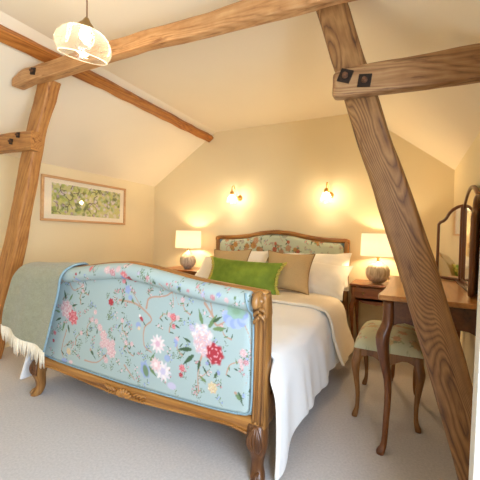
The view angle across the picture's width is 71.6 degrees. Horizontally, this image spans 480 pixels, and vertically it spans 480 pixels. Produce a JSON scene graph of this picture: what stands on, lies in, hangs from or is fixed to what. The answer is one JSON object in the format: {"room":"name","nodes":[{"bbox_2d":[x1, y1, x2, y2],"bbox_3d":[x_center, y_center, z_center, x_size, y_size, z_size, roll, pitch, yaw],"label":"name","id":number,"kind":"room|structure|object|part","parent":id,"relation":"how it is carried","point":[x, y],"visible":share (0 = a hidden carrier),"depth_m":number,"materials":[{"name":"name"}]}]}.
{"room":"bedroom","nodes":[
{"label":"bedroom","id":0,"kind":"room"},
{"bbox_2d":[0,155,154,347],"bbox_3d":[-2.422,0.102,2.280,0.120,1.679,5.201,2,1,27],"label":"wall","id":1,"kind":"structure","parent":0,"point":[47,241],"depth_m":3.60,"materials":[{"name":"beige paint"}]},
{"bbox_2d":[40,174,125,224],"bbox_3d":[-1.645,-0.405,3.610,0.027,0.442,1.045,2,1,27],"label":"picture","id":2,"kind":"object","parent":1,"relation":"attached to","point":[62,199],"visible":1,"depth_m":3.52,"materials":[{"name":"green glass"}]},
{"bbox_2d":[51,182,119,218],"bbox_3d":[-1.640,-0.408,3.622,0.001,0.307,0.860,2,1,27],"label":"print","id":3,"kind":"object","parent":2,"relation":"attached to","point":[66,199],"depth_m":3.56},
{"bbox_2d":[0,346,457,479],"bbox_3d":[-0.631,1.063,1.369,4.194,0.120,5.441,2,1,27],"label":"floor","id":4,"kind":"structure","parent":0,"point":[75,429],"depth_m":1.71,"materials":[{"name":"carpet"}]},
{"bbox_2d":[0,81,59,358],"bbox_3d":[-1.687,-0.067,2.499,0.889,2.066,0.108,2,1,28],"label":"timber post","id":5,"kind":"object","parent":4,"relation":"on","point":[16,233],"visible":0.89,"depth_m":2.40,"materials":[{"name":"brown wood"}]},
{"bbox_2d":[0,130,41,154],"bbox_3d":[-1.703,-0.703,2.443,0.646,0.148,0.109,2,1,27],"label":"timber beam","id":6,"kind":"structure","parent":5,"relation":"attached to","point":[30,140],"depth_m":2.33,"materials":[{"name":"brown wood"}]},
{"bbox_2d":[12,0,359,88],"bbox_3d":[-0.460,-1.096,1.818,2.443,0.141,0.123,0,0,25],"label":"timber beam","id":7,"kind":"structure","parent":5,"relation":"attached to","point":[244,14],"depth_m":1.76,"materials":[{"name":"brown wood"}]},
{"bbox_3d":[-1.366,-1.114,2.194,0.052,0.052,0.008,2,1,27],"label":"bolt plate","id":8,"kind":"part","parent":7,"relation":"part of","materials":[{"name":"black metal"}]},
{"bbox_2d":[166,266,199,274],"bbox_3d":[-0.633,0.657,4.048,0.569,0.622,0.395,2,1,27],"label":"bedside table","id":9,"kind":"object","parent":4,"relation":"on","point":[193,270],"visible":0.03,"depth_m":3.92,"materials":[{"name":"brown wood"}]},
{"bbox_2d":[175,231,200,268],"bbox_3d":[-0.630,0.118,4.045,0.310,0.457,0.310,2,1,27],"label":"table lamp","id":10,"kind":"object","parent":9,"relation":"on","point":[184,239],"visible":1,"depth_m":3.94,"materials":[{"name":"fabric"}]},
{"bbox_3d":[-0.627,-0.008,4.043,0.310,0.205,0.310,2,1,27],"label":"lamp shade","id":11,"kind":"part","parent":10,"relation":"part of","materials":[{"name":"beige fabric"}]},
{"bbox_2d":[29,230,349,479],"bbox_3d":[-0.105,0.446,2.703,1.592,1.120,2.286,2,1,27],"label":"bed","id":12,"kind":"object","parent":4,"relation":"on","point":[152,335],"visible":0.7,"depth_m":1.63,"materials":[{"name":"fabric"}]},
{"bbox_3d":[-1.261,0.859,2.112,0.093,0.235,0.102,2,1,27],"label":"leg","id":13,"kind":"part","parent":12,"relation":"part of","materials":[{"name":"brown wood"}]},
{"bbox_2d":[1,262,88,368],"bbox_3d":[-1.214,0.443,2.074,0.609,0.641,0.229,2,1,27],"label":"throw blanket","id":14,"kind":"object","parent":12,"relation":"on","point":[29,308],"visible":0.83,"depth_m":1.99,"materials":[{"name":"grey fabric"}]},
{"bbox_3d":[-0.603,0.812,1.749,1.442,0.042,0.011,2,1,27],"label":"moulding","id":15,"kind":"part","parent":12,"relation":"part of","materials":[{"name":"brown wood"}]},
{"bbox_3d":[-0.587,0.477,1.757,1.444,0.580,0.030,2,1,27],"label":"footboard panel","id":16,"kind":"part","parent":12,"relation":"part of","materials":[{"name":"fabric"}]},
{"bbox_3d":[-0.586,0.787,1.781,1.520,0.105,0.083,2,1,27],"label":"footboard rail","id":17,"kind":"part","parent":12,"relation":"part of","materials":[{"name":"brown wood"}]},
{"bbox_3d":[-0.569,0.172,1.773,1.550,0.117,0.059,2,1,27],"label":"footboard rail","id":18,"kind":"part","parent":12,"relation":"part of","materials":[{"name":"brown wood"}]},
{"bbox_3d":[-0.268,0.289,4.029,0.051,0.660,0.052,2,1,27],"label":"headboard post","id":19,"kind":"part","parent":12,"relation":"part of","materials":[{"name":"brown wood"}]},
{"bbox_3d":[0.075,0.904,1.433,0.093,0.235,0.102,2,1,27],"label":"leg","id":20,"kind":"part","parent":12,"relation":"part of","materials":[{"name":"brown wood"}]},
{"bbox_3d":[0.091,0.539,1.430,0.071,0.625,0.102,2,1,27],"label":"footboard post","id":21,"kind":"part","parent":12,"relation":"part of","materials":[{"name":"brown wood"}]},
{"bbox_3d":[0.392,0.244,3.668,1.444,0.614,0.030,2,1,27],"label":"headboard panel","id":22,"kind":"part","parent":12,"relation":"part of","materials":[{"name":"fabric"}]},
{"bbox_3d":[0.410,-0.043,3.685,1.550,0.138,0.051,2,1,27],"label":"headboard rail","id":23,"kind":"part","parent":12,"relation":"part of","materials":[{"name":"brown wood"}]},
{"bbox_3d":[0.577,0.758,2.399,0.036,0.130,2.090,2,1,27],"label":"rail","id":24,"kind":"part","parent":12,"relation":"part of","materials":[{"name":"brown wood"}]},
{"bbox_3d":[1.053,0.824,3.362,0.060,0.400,0.060,2,1,27],"label":"leg","id":25,"kind":"part","parent":12,"relation":"part of","materials":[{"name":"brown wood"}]},
{"bbox_3d":[1.069,0.334,3.349,0.051,0.660,0.052,2,1,27],"label":"headboard post","id":26,"kind":"part","parent":12,"relation":"part of","materials":[{"name":"brown wood"}]},
{"bbox_3d":[-0.092,0.624,2.741,1.430,0.228,2.035,2,1,27],"label":"mattress","id":27,"kind":"object","parent":12,"relation":"on","visible":0},
{"bbox_2d":[20,289,354,479],"bbox_3d":[-0.231,0.712,2.489,1.922,0.543,1.705,2,1,27],"label":"duvet","id":28,"kind":"object","parent":27,"relation":"on","point":[311,334],"visible":0.41,"depth_m":1.93,"materials":[{"name":"white fabric"}]},
{"bbox_2d":[209,249,251,276],"bbox_3d":[-0.115,0.265,3.279,0.449,0.374,0.225,2,1,26],"label":"cushion","id":29,"kind":"object","parent":28,"relation":"on","point":[243,255],"visible":0.33,"depth_m":3.25,"materials":[{"name":"beige fabric"}]},
{"bbox_2d":[207,256,286,294],"bbox_3d":[0.027,0.319,2.998,0.778,0.313,0.205,2,1,24],"label":"cushion","id":30,"kind":"object","parent":28,"relation":"on","point":[260,275],"visible":0.77,"depth_m":2.91,"materials":[{"name":"green fabric"}]},
{"bbox_3d":[-0.280,0.301,3.145,0.088,0.320,0.042,4,-24,25],"label":"fringe trim","id":31,"kind":"part","parent":30,"relation":"part of","materials":[{"name":"yellow fabric"}]},
{"bbox_3d":[0.337,0.338,2.859,0.090,0.322,0.042,4,-24,25],"label":"fringe trim","id":32,"kind":"part","parent":30,"relation":"part of","materials":[{"name":"yellow fabric"}]},
{"bbox_2d":[268,250,314,294],"bbox_3d":[0.430,0.284,3.006,0.447,0.366,0.213,2,1,28],"label":"cushion","id":33,"kind":"object","parent":28,"relation":"on","point":[294,276],"visible":0.7,"depth_m":2.92,"materials":[{"name":"beige fabric"}]},
{"bbox_2d":[195,256,261,277],"bbox_3d":[-0.151,0.328,3.533,0.696,0.278,0.328,2,1,24],"label":"pillow","id":34,"kind":"object","parent":27,"relation":"on","point":[204,271],"visible":0.26,"depth_m":3.55,"materials":[{"name":"white fabric"}]},
{"bbox_2d":[248,251,267,262],"bbox_3d":[-0.028,0.282,3.661,0.697,0.359,0.276,2,1,27],"label":"pillow","id":35,"kind":"object","parent":27,"relation":"on","point":[254,255],"visible":0.12,"depth_m":3.57,"materials":[{"name":"white fabric"}]},
{"bbox_2d":[285,253,351,290],"bbox_3d":[0.724,0.299,3.277,0.706,0.362,0.266,2,1,25],"label":"pillow","id":36,"kind":"object","parent":27,"relation":"on","point":[343,259],"visible":0.29,"depth_m":3.22,"materials":[{"name":"white fabric"}]},
{"bbox_2d":[308,262,352,300],"bbox_3d":[0.658,0.349,3.118,0.708,0.309,0.325,2,1,31],"label":"pillow","id":37,"kind":"object","parent":27,"relation":"on","point":[324,279],"visible":0.48,"depth_m":2.97,"materials":[{"name":"white fabric"}]},
{"bbox_2d":[349,279,388,341],"bbox_3d":[1.272,0.717,3.086,0.459,0.633,0.385,2,1,27],"label":"bedside table","id":38,"kind":"object","parent":4,"relation":"on","point":[364,291],"visible":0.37,"depth_m":3.00,"materials":[{"name":"brown wood"}]},
{"bbox_3d":[1.022,0.722,3.038,0.055,0.611,0.055,2,1,27],"label":"leg","id":39,"kind":"part","parent":38,"relation":"part of","materials":[{"name":"brown wood"}]},
{"bbox_3d":[1.170,0.722,3.329,0.055,0.611,0.044,2,1,27],"label":"leg","id":40,"kind":"part","parent":38,"relation":"part of","materials":[{"name":"brown wood"}]},
{"bbox_3d":[1.206,0.479,2.941,0.367,0.098,0.018,2,1,27],"label":"drawer","id":41,"kind":"part","parent":38,"relation":"part of","materials":[{"name":"brown wood"}]},
{"bbox_2d":[360,233,392,283],"bbox_3d":[1.277,0.172,3.075,0.310,0.457,0.310,2,1,27],"label":"table lamp","id":42,"kind":"object","parent":38,"relation":"on","point":[374,245],"visible":0.87,"depth_m":2.98,"materials":[{"name":"fabric"}]},
{"bbox_3d":[1.281,0.046,3.074,0.310,0.205,0.310,2,1,27],"label":"lamp shade","id":43,"kind":"part","parent":42,"relation":"part of","materials":[{"name":"beige fabric"}]},
{"bbox_2d":[351,320,425,433],"bbox_3d":[0.935,0.788,2.090,0.382,0.498,0.533,2,1,27],"label":"stool","id":44,"kind":"object","parent":4,"relation":"on","point":[404,344],"visible":0.72,"depth_m":1.91,"materials":[{"name":"fabric"}]},
{"bbox_3d":[0.682,0.829,1.952,0.059,0.405,0.058,2,1,27],"label":"leg","id":45,"kind":"part","parent":44,"relation":"part of","materials":[{"name":"brown wood"}]},
{"bbox_3d":[0.898,0.830,2.376,0.059,0.405,0.058,2,1,27],"label":"leg","id":46,"kind":"part","parent":44,"relation":"part of","materials":[{"name":"brown wood"}]},
{"bbox_3d":[0.941,0.585,2.088,0.370,0.093,0.525,2,1,27],"label":"seat","id":47,"kind":"part","parent":44,"relation":"part of","materials":[{"name":"fabric"}]},
{"bbox_3d":[1.185,0.839,2.230,0.059,0.405,0.058,2,1,27],"label":"leg","id":48,"kind":"part","parent":44,"relation":"part of","materials":[{"name":"brown wood"}]},
{"bbox_3d":[0.970,0.839,1.806,0.059,0.405,0.058,2,1,27],"label":"leg","id":49,"kind":"part","parent":44,"relation":"part of","materials":[{"name":"brown wood"}]},
{"bbox_2d":[316,3,472,479],"bbox_3d":[0.660,-0.032,1.406,0.772,2.145,0.144,2,1,26],"label":"timber post","id":50,"kind":"object","parent":4,"relation":"on","point":[430,309],"visible":0.88,"depth_m":1.32,"materials":[{"name":"brown wood"}]},
{"bbox_2d":[333,43,479,100],"bbox_3d":[0.688,-0.648,1.280,0.653,0.132,0.081,2,1,27],"label":"timber beam","id":51,"kind":"structure","parent":50,"relation":"attached to","point":[460,65],"depth_m":1.28,"materials":[{"name":"brown wood"}]},
{"bbox_3d":[0.439,-0.684,1.386,0.066,0.066,0.009,6,3,28],"label":"bolt plate","id":52,"kind":"part","parent":51,"relation":"part of","materials":[{"name":"black metal"}]},
{"bbox_3d":[0.506,-0.648,1.351,0.054,0.054,0.009,6,3,28],"label":"bolt plate","id":53,"kind":"part","parent":51,"relation":"part of","materials":[{"name":"black metal"}]},
{"bbox_2d":[375,276,477,455],"bbox_3d":[1.081,0.657,1.940,0.471,0.772,1.015,2,1,27],"label":"table","id":54,"kind":"object","parent":4,"relation":"on","point":[396,310],"visible":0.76,"depth_m":1.59,"materials":[{"name":"brown wood"}]},
{"bbox_3d":[0.693,0.662,1.610,0.078,0.748,0.073,2,1,27],"label":"leg","id":55,"kind":"part","parent":54,"relation":"part of","materials":[{"name":"brown wood"}]},
{"bbox_3d":[1.119,0.663,2.450,0.078,0.748,0.073,2,1,27],"label":"leg","id":56,"kind":"part","parent":54,"relation":"part of","materials":[{"name":"brown wood"}]},
{"bbox_2d":[436,185,479,297],"bbox_3d":[1.311,-0.021,1.943,0.146,0.594,0.900,2,1,22],"label":"mirror","id":57,"kind":"object","parent":54,"relation":"on","point":[458,233],"visible":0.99,"depth_m":2.16,"materials":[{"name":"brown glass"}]},
{"bbox_2d":[436,204,463,280],"bbox_3d":[1.436,0.019,2.281,0.024,0.510,0.212,1,1,-12],"label":"frame","id":58,"kind":"object","parent":57,"relation":"attached to","point":[450,230],"depth_m":2.26,"materials":[{"name":"brown wood"}]},
{"bbox_2d":[460,185,479,291],"bbox_3d":[1.344,-0.021,1.942,0.020,0.590,0.530,2,1,27],"label":"frame","id":59,"kind":"object","parent":57,"relation":"on","point":[466,208],"depth_m":2.03,"materials":[{"name":"brown wood"}]},
{"bbox_2d":[468,194,479,297],"bbox_3d":[1.151,0.019,1.633,0.024,0.511,0.213,2,1,39],"label":"mirror glass","id":60,"kind":"object","parent":57,"relation":"attached to","point":[474,250],"depth_m":1.56,"materials":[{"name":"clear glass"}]},
{"bbox_2d":[0,0,479,186],"bbox_3d":[-0.787,-1.050,1.451,3.714,0.735,5.441,2,1,27],"label":"ceiling","id":61,"kind":"structure","parent":0,"point":[282,71],"depth_m":2.47,"materials":[{"name":"white paint"}]},
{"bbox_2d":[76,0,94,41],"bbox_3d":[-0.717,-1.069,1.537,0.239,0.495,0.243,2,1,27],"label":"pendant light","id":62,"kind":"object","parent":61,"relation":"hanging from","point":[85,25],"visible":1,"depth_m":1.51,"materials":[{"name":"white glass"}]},
{"bbox_3d":[-0.711,-0.942,1.528,0.048,0.055,0.048,2,1,27],"label":"bulb","id":63,"kind":"part","parent":62,"relation":"part of","materials":[{"name":"white glass"}]},
{"bbox_3d":[-0.695,-1.159,1.514,0.008,0.293,0.016,1,1,-42],"label":"cord","id":64,"kind":"part","parent":62,"relation":"part of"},
{"bbox_2d":[0,24,212,141],"bbox_3d":[-1.543,-1.261,1.838,0.106,0.103,5.186,2,1,27],"label":"timber beam","id":65,"kind":"structure","parent":61,"relation":"attached to","point":[9,37],"depth_m":2.67,"materials":[{"name":"brown wood"}]},
{"bbox_2d":[153,114,454,339],"bbox_3d":[0.394,-0.188,3.834,3.714,2.374,0.120,2,1,27],"label":"wall","id":66,"kind":"structure","parent":0,"point":[280,172],"depth_m":3.68,"materials":[{"name":"beige paint"}]},
{"bbox_2d":[230,186,241,200],"bbox_3d":[-0.069,-0.524,3.870,0.132,0.210,0.237,2,1,27],"label":"wall light","id":67,"kind":"object","parent":66,"relation":"attached to","point":[239,197],"visible":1,"depth_m":3.84,"materials":[{"name":"gold metal"}]},
{"bbox_2d":[324,182,333,198],"bbox_3d":[0.889,-0.482,3.383,0.132,0.210,0.237,2,1,27],"label":"wall light","id":68,"kind":"object","parent":66,"relation":"attached to","point":[330,195],"visible":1,"depth_m":3.35,"materials":[{"name":"gold metal"}]},
{"bbox_2d":[453,132,479,382],"bbox_3d":[0.781,0.211,0.653,0.120,1.679,5.201,2,1,27],"label":"wall","id":69,"kind":"structure","parent":0,"point":[467,172],"depth_m":2.17,"materials":[{"name":"beige paint"}]},
{"bbox_2d":[468,260,479,479],"bbox_3d":[0.684,0.147,0.803,0.193,1.798,0.060,2,1,27],"label":"trim","id":70,"kind":"structure","parent":69,"relation":"attached to","point":[474,461],"depth_m":0.83,"materials":[{"name":"white paint"}]}
]}

